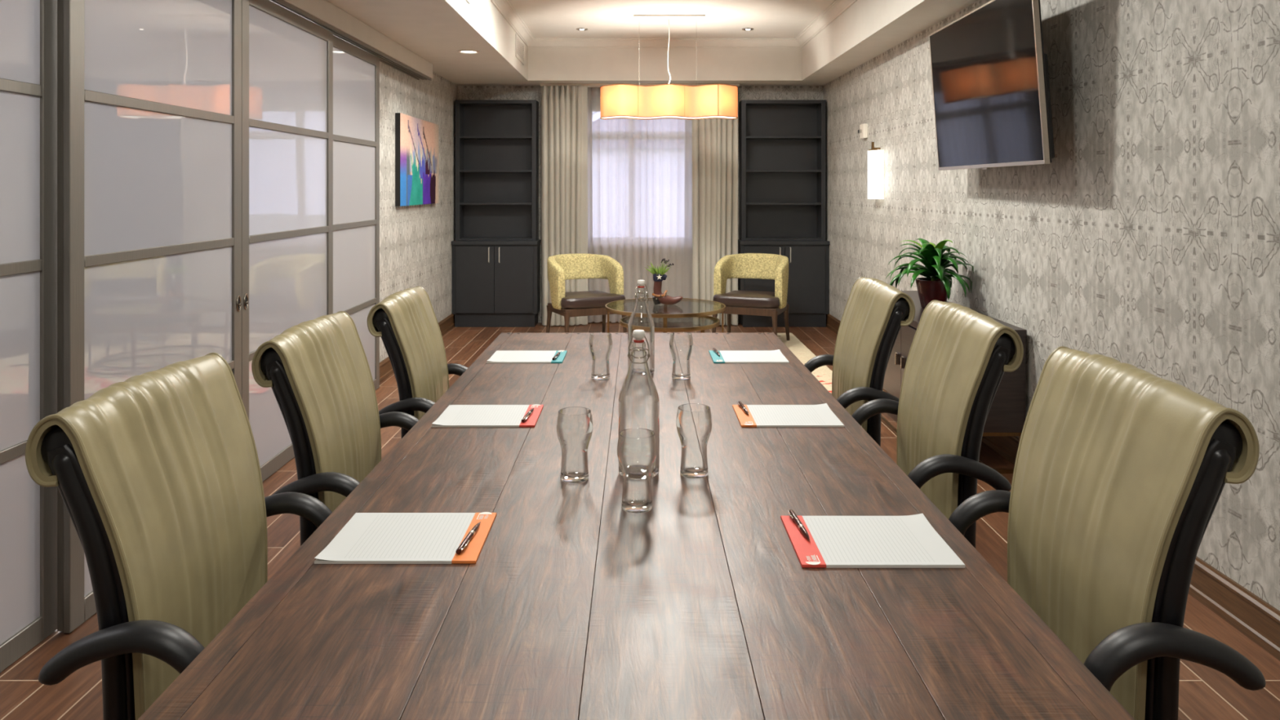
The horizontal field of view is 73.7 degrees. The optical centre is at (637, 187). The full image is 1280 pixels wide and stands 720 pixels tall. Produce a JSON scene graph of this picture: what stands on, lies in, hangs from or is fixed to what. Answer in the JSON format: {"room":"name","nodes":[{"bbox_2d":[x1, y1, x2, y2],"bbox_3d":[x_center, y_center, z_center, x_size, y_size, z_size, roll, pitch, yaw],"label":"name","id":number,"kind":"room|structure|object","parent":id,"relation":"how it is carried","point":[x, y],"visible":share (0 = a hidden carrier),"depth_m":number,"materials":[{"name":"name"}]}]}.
{"room":"conference room","nodes":[
{"label":"conference room","id":0,"kind":"room"},
{"bbox_2d":[379,61,457,362],"bbox_3d":[-1.980,0.175,3.145,0.200,2.470,11.490,0,0,0],"label":"wall","id":1,"kind":"structure","parent":0,"point":[415,246],"depth_m":7.25,"materials":[{"name":"paper"}]},
{"bbox_2d":[0,0,57,672],"bbox_3d":[-1.857,0.249,2.140,0.022,2.314,1.160,0,0,0],"label":"door","id":2,"kind":"structure","parent":1,"relation":"in","point":[28,28],"depth_m":2.59,"materials":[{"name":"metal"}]},
{"bbox_2d":[57,0,63,631],"bbox_3d":[-1.828,0.249,2.737,0.022,2.314,0.075,0,0,0],"label":"trim","id":3,"kind":"structure","parent":1,"relation":"attached to","point":[60,2],"depth_m":2.70,"materials":[{"name":"metal"}]},
{"bbox_2d":[63,0,241,633],"bbox_3d":[-1.795,0.249,3.272,0.034,2.314,1.166,0,0,0],"label":"door","id":4,"kind":"structure","parent":1,"relation":"in","point":[153,88],"depth_m":3.13,"materials":[{"name":"glass"}]},
{"bbox_2d":[241,0,333,481],"bbox_3d":[-1.795,0.249,4.434,0.034,2.314,1.152,0,0,0],"label":"door","id":5,"kind":"structure","parent":1,"relation":"in","point":[287,57],"depth_m":4.27,"materials":[{"name":"glass"}]},
{"bbox_2d":[269,0,431,79],"bbox_3d":[-1.823,-0.925,4.295,0.106,0.019,6.030,0,0,0],"label":"trim","id":6,"kind":"structure","parent":1,"relation":"attached to","point":[385,59],"depth_m":5.46,"materials":[{"name":"metal"}]},
{"bbox_2d":[333,35,379,390],"bbox_3d":[-1.828,0.249,5.430,0.022,2.314,1.140,0,0,0],"label":"door","id":7,"kind":"structure","parent":1,"relation":"in","point":[356,71],"depth_m":5.52,"materials":[{"name":"glass"}]},
{"bbox_2d":[284,0,432,78],"bbox_3d":[-1.821,-0.997,2.365,0.117,0.124,9.930,0,0,0],"label":"trim","id":8,"kind":"structure","parent":1,"relation":"attached to","point":[325,11],"depth_m":5.43,"materials":[{"name":"paint"}]},
{"bbox_2d":[395,112,438,206],"bbox_3d":[-1.859,-0.215,7.240,0.040,0.722,1.270,0,0,0],"label":"painting","id":9,"kind":"object","parent":1,"relation":"attached to","point":[416,140],"visible":1,"depth_m":7.04,"materials":[{"name":"fabric"}]},
{"bbox_2d":[379,313,454,382],"bbox_3d":[-1.870,1.342,7.409,0.020,0.136,2.938,0,0,0],"label":"baseboard","id":10,"kind":"structure","parent":1,"relation":"attached to","point":[447,323],"depth_m":6.46,"materials":[{"name":"brown wood"}]},
{"bbox_2d":[0,322,1279,719],"bbox_3d":[-0.760,1.460,3.195,5.680,0.100,11.890,0,0,0],"label":"floor","id":11,"kind":"structure","parent":0,"point":[1205,692],"depth_m":2.69,"materials":[{"name":"brown wood"}]},
{"bbox_2d":[25,352,332,719],"bbox_3d":[-0.590,0.867,1.506,0.667,1.084,0.600,0,0,0],"label":"chair","id":12,"kind":"object","parent":11,"relation":"on","point":[157,474],"visible":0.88,"depth_m":1.37,"materials":[{"name":"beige leather"}]},
{"bbox_2d":[251,311,418,546],"bbox_3d":[-0.572,0.875,2.206,0.667,1.067,0.600,0,0,0],"label":"chair","id":13,"kind":"object","parent":11,"relation":"on","point":[317,372],"visible":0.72,"depth_m":2.07,"materials":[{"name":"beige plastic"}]},
{"bbox_2d":[367,286,467,438],"bbox_3d":[-0.548,0.884,2.967,0.654,1.050,0.580,0,0,-2],"label":"chair","id":14,"kind":"object","parent":11,"relation":"on","point":[406,322],"visible":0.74,"depth_m":2.81,"materials":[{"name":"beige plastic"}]},
{"bbox_2d":[451,99,540,327],"bbox_3d":[-1.446,0.261,8.721,0.867,2.298,0.328,0,0,0],"label":"bookcase","id":15,"kind":"object","parent":11,"relation":"on","point":[496,245],"visible":1,"depth_m":8.67,"materials":[{"name":"grey paint"}]},
{"bbox_2d":[451,239,540,244],"bbox_3d":[-1.446,0.561,8.732,0.867,0.038,0.307,0,0,0],"label":"countertop","id":16,"kind":"structure","parent":15,"relation":"on","point":[453,242],"depth_m":8.58,"materials":[{"name":"grey paint"}]},
{"bbox_2d":[546,253,626,333],"bbox_3d":[-0.484,1.006,7.657,0.644,0.779,0.635,0,0,-25],"label":"armchair","id":17,"kind":"object","parent":11,"relation":"on","point":[561,268],"visible":0.98,"depth_m":7.58,"materials":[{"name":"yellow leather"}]},
{"bbox_2d":[560,290,625,309],"bbox_3d":[-0.456,0.991,7.596,0.599,0.102,0.500,0,0,-25],"label":"seat cushion","id":18,"kind":"object","parent":17,"relation":"on","point":[588,300],"depth_m":7.39,"materials":[{"name":"brown leather"}]},
{"bbox_2d":[137,332,1135,719],"bbox_3d":[-0.002,1.030,2.375,1.219,0.761,2.890,0,0,0],"label":"conference table","id":19,"kind":"object","parent":11,"relation":"on","point":[700,604],"visible":0.91,"depth_m":1.36,"materials":[{"name":"brown wood"}]},
{"bbox_2d":[314,511,497,564],"bbox_3d":[-0.419,0.645,1.582,0.279,0.010,0.220,0,0,0],"label":"notepad","id":20,"kind":"object","parent":19,"relation":"on","point":[366,538],"visible":1,"depth_m":1.56,"materials":[{"name":"paper"}]},
{"bbox_2d":[455,521,480,554],"bbox_3d":[-0.306,0.639,1.561,0.014,0.011,0.134,0,0,6],"label":"pen","id":21,"kind":"object","parent":20,"relation":"on","point":[475,528],"visible":1,"depth_m":1.54,"materials":[{"name":"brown metal"}]},
{"bbox_2d":[431,404,543,426],"bbox_3d":[-0.419,0.645,2.421,0.279,0.010,0.220,0,0,0],"label":"notepad","id":22,"kind":"object","parent":19,"relation":"on","point":[455,415],"visible":0.99,"depth_m":2.41,"materials":[{"name":"paper"}]},
{"bbox_2d":[521,408,533,422],"bbox_3d":[-0.306,0.639,2.400,0.014,0.011,0.134,0,0,6],"label":"pen","id":23,"kind":"object","parent":22,"relation":"on","point":[529,413],"visible":1,"depth_m":2.38,"materials":[{"name":"brown metal"}]},
{"bbox_2d":[486,350,567,363],"bbox_3d":[-0.419,0.645,3.262,0.279,0.010,0.220,0,0,0],"label":"notepad","id":24,"kind":"object","parent":19,"relation":"on","point":[500,356],"visible":0.98,"depth_m":3.24,"materials":[{"name":"paper"}]},
{"bbox_2d":[551,351,560,359],"bbox_3d":[-0.306,0.639,3.241,0.014,0.011,0.134,0,0,6],"label":"pen","id":25,"kind":"object","parent":24,"relation":"on","point":[557,355],"visible":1,"depth_m":3.21,"materials":[{"name":"brown metal"}]},
{"bbox_2d":[556,406,592,483],"bbox_3d":[-0.141,0.574,1.900,0.081,0.152,0.081,0,0,0],"label":"drinking glass","id":26,"kind":"object","parent":19,"relation":"on","point":[574,477],"visible":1,"depth_m":1.89,"materials":[{"name":"clear glass"}]},
{"bbox_2d":[588,332,612,380],"bbox_3d":[-0.127,0.574,2.900,0.081,0.152,0.081,0,0,0],"label":"drinking glass","id":27,"kind":"object","parent":19,"relation":"on","point":[599,376],"visible":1,"depth_m":2.89,"materials":[{"name":"clear glass"}]},
{"bbox_2d":[617,428,657,513],"bbox_3d":[-0.002,0.574,1.728,0.081,0.152,0.081,0,0,0],"label":"drinking glass","id":28,"kind":"object","parent":19,"relation":"on","point":[633,506],"visible":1,"depth_m":1.71,"materials":[{"name":"clear glass"}]},
{"bbox_2d":[617,329,659,479],"bbox_3d":[0.002,0.487,1.935,0.093,0.325,0.093,0,0,0],"label":"water bottle","id":29,"kind":"object","parent":19,"relation":"on","point":[634,472],"visible":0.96,"depth_m":1.92,"materials":[{"name":"clear glass"}]},
{"bbox_2d":[627,280,654,375],"bbox_3d":[0.011,0.487,2.985,0.093,0.325,0.093,0,0,-20],"label":"water bottle","id":30,"kind":"object","parent":19,"relation":"on","point":[636,371],"visible":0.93,"depth_m":2.97,"materials":[{"name":"clear glass"}]},
{"bbox_2d":[669,332,693,380],"bbox_3d":[0.147,0.574,2.900,0.081,0.152,0.081,0,0,0],"label":"drinking glass","id":31,"kind":"object","parent":19,"relation":"on","point":[678,376],"visible":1,"depth_m":2.89,"materials":[{"name":"clear glass"}]},
{"bbox_2d":[675,403,711,479],"bbox_3d":[0.127,0.574,1.930,0.081,0.152,0.081,0,0,0],"label":"drinking glass","id":32,"kind":"object","parent":19,"relation":"on","point":[695,473],"visible":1,"depth_m":1.92,"materials":[{"name":"clear glass"}]},
{"bbox_2d":[708,349,789,363],"bbox_3d":[0.419,0.645,3.260,0.279,0.010,0.220,0,0,0],"label":"notepad","id":33,"kind":"object","parent":19,"relation":"on","point":[726,356],"visible":1,"depth_m":3.24,"materials":[{"name":"paper"}]},
{"bbox_2d":[712,347,719,355],"bbox_3d":[0.304,0.639,3.308,0.014,0.011,0.134,0,0,-4],"label":"pen","id":34,"kind":"object","parent":33,"relation":"on","point":[717,352],"visible":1,"depth_m":3.30,"materials":[{"name":"brown metal"}]},
{"bbox_2d":[732,403,844,426],"bbox_3d":[0.419,0.645,2.419,0.279,0.010,0.220,0,0,0],"label":"notepad","id":35,"kind":"object","parent":19,"relation":"on","point":[820,415],"visible":1,"depth_m":2.40,"materials":[{"name":"paper"}]},
{"bbox_2d":[737,400,748,414],"bbox_3d":[0.304,0.639,2.467,0.014,0.011,0.134,0,0,-4],"label":"pen","id":36,"kind":"object","parent":35,"relation":"on","point":[740,402],"visible":1,"depth_m":2.46,"materials":[{"name":"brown metal"}]},
{"bbox_2d":[780,513,964,568],"bbox_3d":[0.419,0.645,1.565,0.279,0.010,0.220,0,0,0],"label":"notepad","id":37,"kind":"object","parent":19,"relation":"on","point":[909,541],"visible":0.99,"depth_m":1.55,"materials":[{"name":"paper"}]},
{"bbox_2d":[787,509,809,540],"bbox_3d":[0.304,0.639,1.613,0.014,0.011,0.134,0,0,-4],"label":"pen","id":38,"kind":"object","parent":37,"relation":"on","point":[792,513],"visible":1,"depth_m":1.61,"materials":[{"name":"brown metal"}]},
{"bbox_2d":[737,99,830,327],"bbox_3d":[1.480,0.261,8.721,0.899,2.298,0.328,0,0,0],"label":"bookcase","id":39,"kind":"object","parent":11,"relation":"on","point":[782,143],"visible":0.83,"depth_m":8.87,"materials":[{"name":"grey paint"}]},
{"bbox_2d":[737,239,830,244],"bbox_3d":[1.480,0.561,8.732,0.899,0.038,0.307,0,0,0],"label":"countertop","id":40,"kind":"structure","parent":39,"relation":"on","point":[741,242],"depth_m":8.58,"materials":[{"name":"grey paint"}]},
{"bbox_2d":[777,333,832,394],"bbox_3d":[0.212,1.403,6.995,2.525,0.012,2.390,0,0,0],"label":"area rug","id":41,"kind":"object","parent":11,"relation":"on","point":[823,374],"visible":0.06,"depth_m":7.06,"materials":[{"name":"fabric"}]},
{"bbox_2d":[604,297,725,333],"bbox_3d":[0.222,1.177,6.930,0.978,0.438,0.978,0,0,0],"label":"coffee table","id":42,"kind":"object","parent":41,"relation":"on","point":[722,309],"visible":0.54,"depth_m":6.69,"materials":[{"name":"clear glass"}]},
{"bbox_2d":[652,273,682,305],"bbox_3d":[0.241,0.833,6.977,0.251,0.259,0.094,0,0,0],"label":"planter","id":43,"kind":"object","parent":42,"relation":"on","point":[660,297],"visible":0.98,"depth_m":6.95,"materials":[{"name":"leather"}]},
{"bbox_2d":[644,258,673,275],"bbox_3d":[0.174,0.661,6.984,0.206,0.160,0.194,0,0,30],"label":"succulent plant","id":44,"kind":"object","parent":43,"relation":"on","point":[653,270],"visible":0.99,"depth_m":6.97,"materials":[{"name":"green plant"}]},
{"bbox_2d":[619,312,719,333],"bbox_3d":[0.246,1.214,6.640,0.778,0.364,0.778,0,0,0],"label":"shelf","id":45,"kind":"object","parent":42,"relation":"attached to","point":[638,326],"visible":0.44,"depth_m":6.38,"materials":[{"name":"clear glass"}]},
{"bbox_2d":[711,253,789,340],"bbox_3d":[1.032,1.006,7.694,0.644,0.779,0.635,0,0,22],"label":"armchair","id":46,"kind":"object","parent":41,"relation":"on","point":[775,267],"visible":0.98,"depth_m":7.62,"materials":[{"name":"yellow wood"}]},
{"bbox_2d":[712,290,779,308],"bbox_3d":[1.007,0.991,7.631,0.599,0.102,0.500,0,0,22],"label":"seat cushion","id":47,"kind":"object","parent":46,"relation":"on","point":[734,299],"depth_m":7.43,"materials":[{"name":"brown leather"}]},
{"bbox_2d":[804,276,915,446],"bbox_3d":[0.565,0.866,2.943,0.654,1.086,0.580,0,0,-2],"label":"chair","id":48,"kind":"object","parent":11,"relation":"on","point":[875,312],"visible":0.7,"depth_m":2.80,"materials":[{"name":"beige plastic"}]},
{"bbox_2d":[851,299,1023,548],"bbox_3d":[0.593,0.863,2.244,0.667,1.092,0.600,0,0,0],"label":"chair","id":49,"kind":"object","parent":11,"relation":"on","point":[959,356],"visible":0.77,"depth_m":2.11,"materials":[{"name":"beige leather"}]},
{"bbox_2d":[880,290,1026,473],"bbox_3d":[1.669,1.054,4.980,0.476,0.711,1.592,0,0,0],"label":"sideboard","id":50,"kind":"object","parent":11,"relation":"on","point":[1006,413],"visible":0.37,"depth_m":4.19,"materials":[{"name":"brown wood"}]},
{"bbox_2d":[885,238,973,308],"bbox_3d":[1.675,0.496,4.932,0.493,0.405,0.542,0,0,0],"label":"potted plant","id":51,"kind":"object","parent":50,"relation":"on","point":[936,285],"visible":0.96,"depth_m":4.89,"materials":[{"name":"green plant"}]},
{"bbox_2d":[948,346,1266,719],"bbox_3d":[0.566,0.856,1.443,0.654,1.106,0.579,0,0,-2],"label":"chair","id":52,"kind":"object","parent":11,"relation":"on","point":[1122,471],"visible":0.78,"depth_m":1.32,"materials":[{"name":"beige leather"}]},
{"bbox_2d":[457,85,822,322],"bbox_3d":[0.000,0.175,8.990,4.160,2.470,0.200,0,0,0],"label":"wall","id":53,"kind":"structure","parent":0,"point":[464,92],"depth_m":8.89,"materials":[{"name":"paint"}]},
{"bbox_2d":[587,321,692,323],"bbox_3d":[0.015,1.342,8.880,1.970,0.136,0.020,0,0,0],"label":"baseboard","id":54,"kind":"structure","parent":53,"relation":"attached to","point":[592,322],"depth_m":8.87,"materials":[{"name":"brown wood"}]},
{"bbox_2d":[326,0,977,85],"bbox_3d":[0.000,-1.315,3.245,4.160,0.510,11.690,0,0,0],"label":"ceiling","id":55,"kind":"structure","parent":0,"point":[435,31],"depth_m":7.35,"materials":[{"name":"paint"}]},
{"bbox_2d":[457,49,479,53],"bbox_3d":[-1.320,-1.056,6.650,0.166,0.008,0.166,0,0,0],"label":"recessed light","id":56,"kind":"object","parent":55,"relation":"in","point":[466,51],"visible":1,"depth_m":6.67,"materials":[{"name":"white plastic"}]},
{"bbox_2d":[515,33,524,64],"bbox_3d":[-1.090,-1.272,7.880,0.008,0.207,0.520,0,0,0],"label":"ceiling vent","id":57,"kind":"object","parent":55,"relation":"in","point":[519,45],"visible":1,"depth_m":7.87,"materials":[{"name":"metal"}]},
{"bbox_2d":[576,27,587,31],"bbox_3d":[-0.520,-1.465,7.920,0.110,0.010,0.110,0,0,0],"label":"recessed light","id":58,"kind":"object","parent":55,"relation":"in","point":[578,28],"visible":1,"depth_m":7.90,"materials":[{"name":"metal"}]},
{"bbox_2d":[540,83,739,87],"bbox_3d":[0.020,-1.047,8.787,2.040,0.024,0.145,0,0,0],"label":"track","id":59,"kind":"object","parent":55,"relation":"attached to","point":[589,85],"visible":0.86,"depth_m":8.71,"materials":[{"name":"white plastic"}]},
{"bbox_2d":[540,84,587,325],"bbox_3d":[-0.752,0.183,8.695,0.483,2.437,0.188,0,0,0],"label":"drape","id":60,"kind":"object","parent":59,"relation":"hanging from","point":[564,109],"visible":0.75,"depth_m":8.65,"materials":[{"name":"fabric"}]},
{"bbox_2d":[587,87,692,322],"bbox_3d":[0.044,0.184,8.832,1.200,2.429,0.054,0,0,0],"label":"sheer curtain","id":61,"kind":"object","parent":59,"relation":"hanging from","point":[640,171],"visible":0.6,"depth_m":8.83,"materials":[{"name":"white fabric"}]},
{"bbox_2d":[691,85,737,325],"bbox_3d":[0.781,0.183,8.709,0.470,2.437,0.186,0,0,0],"label":"drape","id":62,"kind":"object","parent":59,"relation":"hanging from","point":[714,140],"visible":0.74,"depth_m":8.66,"materials":[{"name":"fabric"}]},
{"bbox_2d":[600,14,737,119],"bbox_3d":[0.268,-1.032,7.320,1.191,0.874,0.389,0,0,0],"label":"pendant lamp","id":63,"kind":"object","parent":55,"relation":"hanging from","point":[677,101],"visible":1,"depth_m":7.21,"materials":[{"name":"fabric"}]},
{"bbox_2d":[602,115,734,118],"bbox_3d":[0.268,-0.606,7.320,1.166,0.004,0.367,0,0,0],"label":"diffuser","id":64,"kind":"object","parent":63,"relation":"attached to","point":[603,117],"depth_m":7.34,"materials":[{"name":"white plastic"}]},
{"bbox_2d":[490,0,857,48],"bbox_3d":[0.266,-1.427,3.435,2.719,0.084,10.070,0,0,0],"label":"trim","id":65,"kind":"structure","parent":55,"relation":"attached to","point":[837,7],"depth_m":8.40,"materials":[{"name":"paint"}]},
{"bbox_2d":[742,27,753,31],"bbox_3d":[1.020,-1.465,7.920,0.110,0.010,0.110,0,0,0],"label":"recessed light","id":66,"kind":"object","parent":55,"relation":"in","point":[744,28],"visible":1,"depth_m":7.90,"materials":[{"name":"glass"}]},
{"bbox_2d":[822,0,1279,610],"bbox_3d":[2.005,0.175,3.245,0.150,2.470,11.690,0,0,0],"label":"wall","id":67,"kind":"structure","parent":0,"point":[1148,241],"depth_m":3.39,"materials":[{"name":"paper"}]},
{"bbox_2d":[857,123,867,138],"bbox_3d":[1.898,-0.475,7.220,0.064,0.120,0.120,0,0,0],"label":"fire alarm strobe","id":68,"kind":"object","parent":67,"relation":"attached to","point":[863,131],"visible":1,"depth_m":7.16,"materials":[{"name":"white plastic"}]},
{"bbox_2d":[867,142,884,199],"bbox_3d":[1.884,-0.135,6.800,0.092,0.454,0.230,0,0,0],"label":"wall sconce","id":69,"kind":"object","parent":67,"relation":"attached to","point":[875,157],"visible":1,"depth_m":6.70,"materials":[{"name":"white glass"}]},
{"bbox_2d":[826,313,1279,661],"bbox_3d":[1.920,1.342,3.139,0.020,0.136,11.478,0,0,0],"label":"baseboard","id":70,"kind":"structure","parent":67,"relation":"attached to","point":[1249,614],"depth_m":2.77,"materials":[{"name":"brown wood"}]},
{"bbox_3d":[1.862,-0.490,4.300,0.135,0.380,0.480,0,0,0],"label":"wall mount","id":71,"kind":"structure","parent":67,"relation":"attached to","visible":0},
{"bbox_2d":[928,0,1054,170],"bbox_3d":[1.739,-0.489,4.292,0.118,0.797,1.350,0,0,1],"label":"television","id":72,"kind":"object","parent":71,"relation":"attached to","point":[989,64],"visible":1,"depth_m":4.10,"materials":[{"name":"silver metal"}]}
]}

